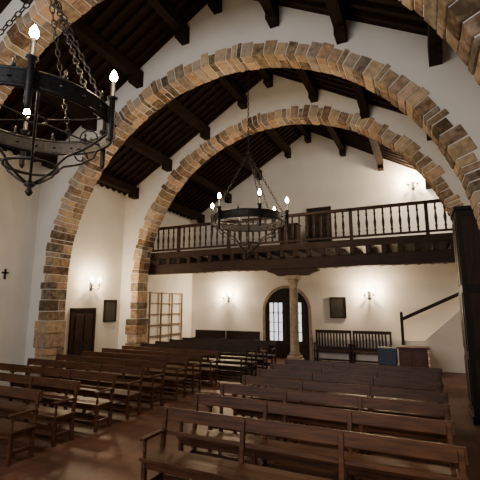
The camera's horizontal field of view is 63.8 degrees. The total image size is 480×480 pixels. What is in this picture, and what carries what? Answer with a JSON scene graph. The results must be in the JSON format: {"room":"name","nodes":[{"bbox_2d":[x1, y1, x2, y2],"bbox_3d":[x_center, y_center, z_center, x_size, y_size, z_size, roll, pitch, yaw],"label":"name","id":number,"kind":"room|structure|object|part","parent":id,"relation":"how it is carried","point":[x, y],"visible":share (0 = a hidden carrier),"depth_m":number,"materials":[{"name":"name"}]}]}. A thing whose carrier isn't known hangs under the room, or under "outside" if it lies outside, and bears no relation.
{"room":"church","nodes":[
{"label":"church","id":0,"kind":"room"},
{"bbox_2d":[0,147,193,387],"bbox_3d":[-7.024,0.585,9.546,0.430,6.531,22.100,-4,-11,25],"label":"wall","id":1,"kind":"structure","parent":0,"point":[97,250],"depth_m":13.07,"materials":[{"name":"paint"}]},
{"bbox_2d":[66,308,96,368],"bbox_3d":[-5.148,3.313,12.572,0.124,2.160,1.040,-4,-11,25],"label":"door","id":2,"kind":"structure","parent":1,"relation":"in","point":[82,322],"depth_m":12.57,"materials":[{"name":"brown wood"}]},
{"bbox_2d":[89,277,101,290],"bbox_3d":[-4.956,1.499,13.091,0.295,0.450,0.483,-4,-11,25],"label":"wall sconce","id":3,"kind":"object","parent":1,"relation":"attached to","point":[92,279],"visible":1,"depth_m":13.09,"materials":[{"name":"metal"}]},
{"bbox_2d":[103,300,116,321],"bbox_3d":[-4.666,2.544,13.840,0.050,0.780,0.620,-4,-11,25],"label":"framed picture","id":4,"kind":"object","parent":1,"relation":"attached to","point":[110,306],"visible":1,"depth_m":13.82,"materials":[{"name":"wood"}]},
{"bbox_2d":[0,0,445,222],"bbox_3d":[-1.373,-4.747,7.775,13.000,3.945,22.100,-4,-11,25],"label":"ceiling","id":5,"kind":"structure","parent":0,"point":[121,36],"depth_m":10.91,"materials":[{"name":"brown wood"}]},
{"bbox_2d":[0,0,117,195],"bbox_3d":[-2.527,-3.534,5.128,1.973,6.098,2.073,-4,-11,25],"label":"chandelier","id":6,"kind":"object","parent":5,"relation":"hanging from","point":[13,75],"visible":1,"depth_m":4.66,"materials":[{"name":"black metal"}]},
{"bbox_2d":[210,70,289,256],"bbox_3d":[0.236,-2.556,10.784,2.216,6.138,2.096,-4,-11,25],"label":"chandelier","id":7,"kind":"object","parent":5,"relation":"hanging from","point":[259,212],"visible":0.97,"depth_m":10.22,"materials":[{"name":"black metal"}]},
{"bbox_2d":[0,358,479,479],"bbox_3d":[-1.373,3.513,6.378,12.900,0.300,22.100,-4,-11,25],"label":"floor","id":8,"kind":"structure","parent":0,"point":[113,452],"depth_m":6.40,"materials":[{"name":"ceramic"}]},
{"bbox_2d":[0,385,42,465],"bbox_3d":[-4.821,2.900,6.457,3.640,0.936,0.506,-4,-11,24],"label":"pew","id":9,"kind":"object","parent":8,"relation":"on","point":[11,429],"visible":1,"depth_m":5.84,"materials":[{"name":"brown wood"}]},
{"bbox_2d":[0,372,80,446],"bbox_3d":[-4.529,3.026,7.205,3.640,0.936,0.506,-5,-11,25],"label":"pew","id":10,"kind":"object","parent":8,"relation":"on","point":[50,415],"visible":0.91,"depth_m":6.72,"materials":[{"name":"brown wood"}]},
{"bbox_2d":[0,363,116,431],"bbox_3d":[-4.137,3.150,7.936,3.640,0.936,0.506,-4,-11,24],"label":"pew","id":11,"kind":"object","parent":8,"relation":"on","point":[84,403],"visible":0.73,"depth_m":7.56,"materials":[{"name":"brown wood"}]},
{"bbox_2d":[9,358,144,419],"bbox_3d":[-3.784,3.278,8.693,3.640,0.936,0.506,-4,-11,24],"label":"pew","id":12,"kind":"object","parent":8,"relation":"on","point":[119,394],"visible":0.57,"depth_m":8.38,"materials":[{"name":"brown wood"}]},
{"bbox_2d":[40,354,166,408],"bbox_3d":[-3.462,3.411,9.479,3.640,0.936,0.506,-5,-11,25],"label":"pew","id":13,"kind":"object","parent":8,"relation":"on","point":[152,387],"visible":0.59,"depth_m":9.17,"materials":[{"name":"brown wood"}]},
{"bbox_2d":[70,351,188,399],"bbox_3d":[-3.050,3.538,10.229,3.640,0.936,0.506,-4,-11,24],"label":"pew","id":14,"kind":"object","parent":8,"relation":"on","point":[170,380],"visible":0.55,"depth_m":9.93,"materials":[{"name":"brown wood"}]},
{"bbox_2d":[102,348,202,392],"bbox_3d":[-2.754,3.669,11.004,3.640,0.936,0.506,-4,-11,25],"label":"pew","id":15,"kind":"object","parent":8,"relation":"on","point":[192,375],"visible":0.48,"depth_m":10.63,"materials":[{"name":"brown wood"}]},
{"bbox_2d":[147,292,182,343],"bbox_3d":[-3.194,3.685,16.691,0.060,2.800,2.415,-4,-11,25],"label":"lattice screen","id":16,"kind":"object","parent":8,"relation":"on","point":[161,293],"visible":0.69,"depth_m":16.54,"materials":[{"name":"beige wood"}]},
{"bbox_2d":[122,346,219,386],"bbox_3d":[-2.348,3.788,11.709,3.640,0.936,0.506,-4,-11,25],"label":"pew","id":17,"kind":"object","parent":8,"relation":"on","point":[205,370],"visible":0.37,"depth_m":11.33,"materials":[{"name":"brown wood"}]},
{"bbox_2d":[140,343,248,382],"bbox_3d":[-1.710,3.905,12.403,4.140,0.936,0.506,-5,-11,25],"label":"pew","id":18,"kind":"object","parent":8,"relation":"on","point":[238,367],"visible":0.42,"depth_m":11.98,"materials":[{"name":"brown wood"}]},
{"bbox_2d":[155,341,257,375],"bbox_3d":[-1.375,4.042,13.211,4.140,0.936,0.506,-4,-11,25],"label":"pew","id":19,"kind":"object","parent":8,"relation":"on","point":[251,363],"visible":0.52,"depth_m":12.81,"materials":[{"name":"brown wood"}]},
{"bbox_2d":[191,330,225,338],"bbox_3d":[-1.486,4.736,17.806,1.600,1.100,0.480,-4,-11,25],"label":"bench","id":20,"kind":"object","parent":8,"relation":"on","point":[213,334],"visible":0.39,"depth_m":18.02,"materials":[{"name":"brown wood"}]},
{"bbox_2d":[169,339,268,370],"bbox_3d":[-0.983,4.171,13.975,4.140,0.936,0.506,-4,-11,24],"label":"pew","id":21,"kind":"object","parent":8,"relation":"on","point":[262,359],"visible":0.37,"depth_m":13.58,"materials":[{"name":"brown wood"}]},
{"bbox_2d":[182,337,276,365],"bbox_3d":[-0.608,4.317,14.835,4.140,0.936,0.506,-4,-11,24],"label":"pew","id":22,"kind":"object","parent":8,"relation":"on","point":[271,356],"visible":0.41,"depth_m":14.48,"materials":[{"name":"brown wood"}]},
{"bbox_2d":[224,331,259,353],"bbox_3d":[0.033,4.618,17.108,1.650,1.100,0.480,-4,-11,25],"label":"bench","id":23,"kind":"object","parent":8,"relation":"on","point":[237,335],"visible":0.32,"depth_m":17.32,"materials":[{"name":"brown wood"}]},
{"bbox_2d":[23,0,479,389],"bbox_3d":[-0.440,-1.280,9.219,12.100,10.100,0.618,-4,-11,25],"label":"stone arch","id":24,"kind":"object","parent":8,"relation":"on","point":[443,100],"visible":0.91,"depth_m":9.25,"materials":[{"name":"stone"}]},
{"bbox_2d":[118,75,469,348],"bbox_3d":[1.124,-0.721,12.526,12.100,10.100,0.618,-4,-11,25],"label":"stone arch","id":25,"kind":"object","parent":8,"relation":"on","point":[287,102],"visible":0.79,"depth_m":13.25,"materials":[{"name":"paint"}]},
{"bbox_2d":[148,199,454,359],"bbox_3d":[2.196,2.063,14.386,12.100,5.230,4.410,-4,-11,25],"label":"balcony","id":26,"kind":"object","parent":8,"relation":"on","point":[293,261],"visible":0.74,"depth_m":12.32,"materials":[{"name":"brown wood"}]},
{"bbox_2d":[280,223,301,243],"bbox_3d":[1.983,-0.010,15.234,0.800,1.200,0.600,-4,-11,25],"label":"cabinet","id":27,"kind":"object","parent":26,"relation":"on","point":[295,225],"visible":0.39,"depth_m":14.99,"materials":[{"name":"brown wood"}]},
{"bbox_3d":[1.327,-0.318,12.899,12.100,1.030,0.100,-4,-11,25],"label":"balustrade","id":28,"kind":"part","parent":26,"relation":"part of","materials":[{"name":"brown wood"}]},
{"bbox_2d":[139,406,467,479],"bbox_3d":[0.462,2.494,4.058,3.460,0.936,0.506,-5,-11,25],"label":"pew","id":29,"kind":"object","parent":8,"relation":"on","point":[163,460],"visible":1,"depth_m":4.26,"materials":[{"name":"brown wood"}]},
{"bbox_2d":[177,393,458,479],"bbox_3d":[0.778,2.628,4.852,3.460,0.936,0.506,-4,-11,25],"label":"pew","id":30,"kind":"object","parent":8,"relation":"on","point":[434,426],"visible":0.57,"depth_m":4.84,"materials":[{"name":"brown wood"}]},
{"bbox_2d":[207,383,450,477],"bbox_3d":[1.141,2.752,5.586,3.460,0.936,0.506,-4,-11,24],"label":"pew","id":31,"kind":"object","parent":8,"relation":"on","point":[361,402],"visible":0.26,"depth_m":5.67,"materials":[{"name":"brown wood"}]},
{"bbox_2d":[313,330,351,362],"bbox_3d":[3.703,4.258,15.433,1.450,1.250,0.480,-4,-11,25],"label":"bench","id":32,"kind":"object","parent":8,"relation":"on","point":[319,348],"visible":0.96,"depth_m":15.55,"materials":[{"name":"brown wood"}]},
{"bbox_2d":[232,375,449,454],"bbox_3d":[1.511,2.878,6.327,3.460,0.936,0.506,-5,-11,25],"label":"pew","id":33,"kind":"object","parent":8,"relation":"on","point":[433,396],"visible":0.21,"depth_m":6.30,"materials":[{"name":"brown wood"}]},
{"bbox_2d":[248,369,445,442],"bbox_3d":[1.834,3.010,7.108,3.460,0.936,0.506,-4,-11,24],"label":"pew","id":34,"kind":"object","parent":8,"relation":"on","point":[336,378],"visible":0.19,"depth_m":7.11,"materials":[{"name":"brown wood"}]},
{"bbox_2d":[265,363,440,403],"bbox_3d":[2.160,3.129,7.811,3.460,0.936,0.506,-4,-11,25],"label":"pew","id":35,"kind":"object","parent":8,"relation":"on","point":[313,369],"visible":0.15,"depth_m":7.93,"materials":[{"name":"brown wood"}]},
{"bbox_2d":[285,359,443,391],"bbox_3d":[2.585,3.252,8.541,3.460,0.936,0.506,-4,-11,25],"label":"pew","id":36,"kind":"object","parent":8,"relation":"on","point":[422,370],"visible":0.08,"depth_m":8.69,"materials":[{"name":"brown wood"}]},
{"bbox_2d":[351,331,391,362],"bbox_3d":[5.063,4.153,14.808,1.450,1.250,0.480,-4,-11,25],"label":"bench","id":37,"kind":"object","parent":8,"relation":"on","point":[356,349],"visible":0.8,"depth_m":15.00,"materials":[{"name":"brown wood"}]},
{"bbox_2d":[377,346,397,365],"bbox_3d":[4.622,3.836,12.021,0.540,0.945,0.530,-4,-11,25],"label":"box","id":38,"kind":"object","parent":8,"relation":"on","point":[386,355],"visible":0.73,"depth_m":11.83,"materials":[{"name":"blue wood"}]},
{"bbox_2d":[396,345,428,367],"bbox_3d":[5.282,3.753,11.694,0.900,1.000,0.600,-4,-11,25],"label":"wooden chest","id":39,"kind":"object","parent":8,"relation":"on","point":[410,356],"visible":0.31,"depth_m":11.51,"materials":[{"name":"red wood"}]},
{"bbox_2d":[399,292,465,372],"bbox_3d":[6.893,2.996,13.226,2.750,3.004,2.230,-4,-11,25],"label":"staircase","id":40,"kind":"structure","parent":8,"relation":"on","point":[446,349],"depth_m":13.30,"materials":[{"name":"paint"}]},
{"bbox_3d":[6.991,2.599,13.432,2.639,2.154,0.104,-4,-11,25],"label":"handrail","id":41,"kind":"part","parent":40,"relation":"part of","materials":[{"name":"brown wood"}]},
{"bbox_2d":[450,205,479,425],"bbox_3d":[5.192,1.448,7.903,1.160,4.280,1.010,-4,-11,25],"label":"wooden door vestibule","id":42,"kind":"structure","parent":8,"relation":"on","point":[465,230],"depth_m":7.76,"materials":[{"name":"brown wood"}]},
{"bbox_2d":[0,0,479,107],"bbox_3d":[-1.835,-1.779,6.270,12.100,10.100,0.618,-4,-11,25],"label":"stone arch","id":43,"kind":"object","parent":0,"point":[457,21],"visible":0.84,"depth_m":7.37,"materials":[{"name":"stone"}]},
{"bbox_2d":[191,132,459,364],"bbox_3d":[3.212,0.026,16.941,12.100,10.100,0.400,-4,-11,25],"label":"wall","id":44,"kind":"structure","parent":0,"point":[315,175],"depth_m":16.19,"materials":[{"name":"paint"}]},
{"bbox_2d":[222,293,230,301],"bbox_3d":[-0.587,2.668,17.904,0.490,0.450,0.291,-4,-11,25],"label":"wall sconce","id":45,"kind":"object","parent":44,"relation":"attached to","point":[223,294],"visible":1,"depth_m":17.89,"materials":[{"name":"metal"}]},
{"bbox_2d":[263,285,312,360],"bbox_3d":[2.019,3.523,16.634,2.200,3.100,0.100,-4,-11,25],"label":"door frame","id":46,"kind":"structure","parent":44,"relation":"in","point":[285,286],"depth_m":16.73,"materials":[{"name":"stone"}]},
{"bbox_3d":[1.964,3.523,16.635,1.420,1.600,0.045,-4,-11,25],"label":"glass","id":47,"kind":"part","parent":46,"relation":"part of","materials":[{"name":"white glass"}]},
{"bbox_2d":[265,288,309,359],"bbox_3d":[2.021,3.583,16.628,1.960,2.980,0.090,-4,-11,25],"label":"door leaves","id":48,"kind":"structure","parent":46,"relation":"attached to","point":[282,296],"depth_m":16.59,"materials":[{"name":"brown wood"}]},
{"bbox_2d":[306,206,331,241],"bbox_3d":[3.426,-0.317,16.624,1.060,2.230,0.090,-4,-11,25],"label":"door","id":49,"kind":"structure","parent":44,"relation":"in","point":[323,216],"depth_m":16.66,"materials":[{"name":"brown wood"}]},
{"bbox_2d":[329,297,346,317],"bbox_3d":[4.022,2.780,15.838,0.660,0.860,0.050,-4,-11,25],"label":"notice board","id":50,"kind":"object","parent":44,"relation":"attached to","point":[337,304],"visible":1,"depth_m":15.83,"materials":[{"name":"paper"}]},
{"bbox_2d":[363,288,373,299],"bbox_3d":[5.114,2.146,15.296,0.490,0.450,0.291,-4,-11,25],"label":"wall sconce","id":51,"kind":"object","parent":44,"relation":"attached to","point":[369,292],"visible":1,"depth_m":15.29,"materials":[{"name":"metal"}]},
{"bbox_2d":[406,177,419,189],"bbox_3d":[6.827,-2.227,15.225,0.490,0.450,0.291,-4,-11,25],"label":"wall sconce","id":52,"kind":"object","parent":44,"relation":"attached to","point":[413,187],"visible":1,"depth_m":15.22,"materials":[{"name":"metal"}]}
]}

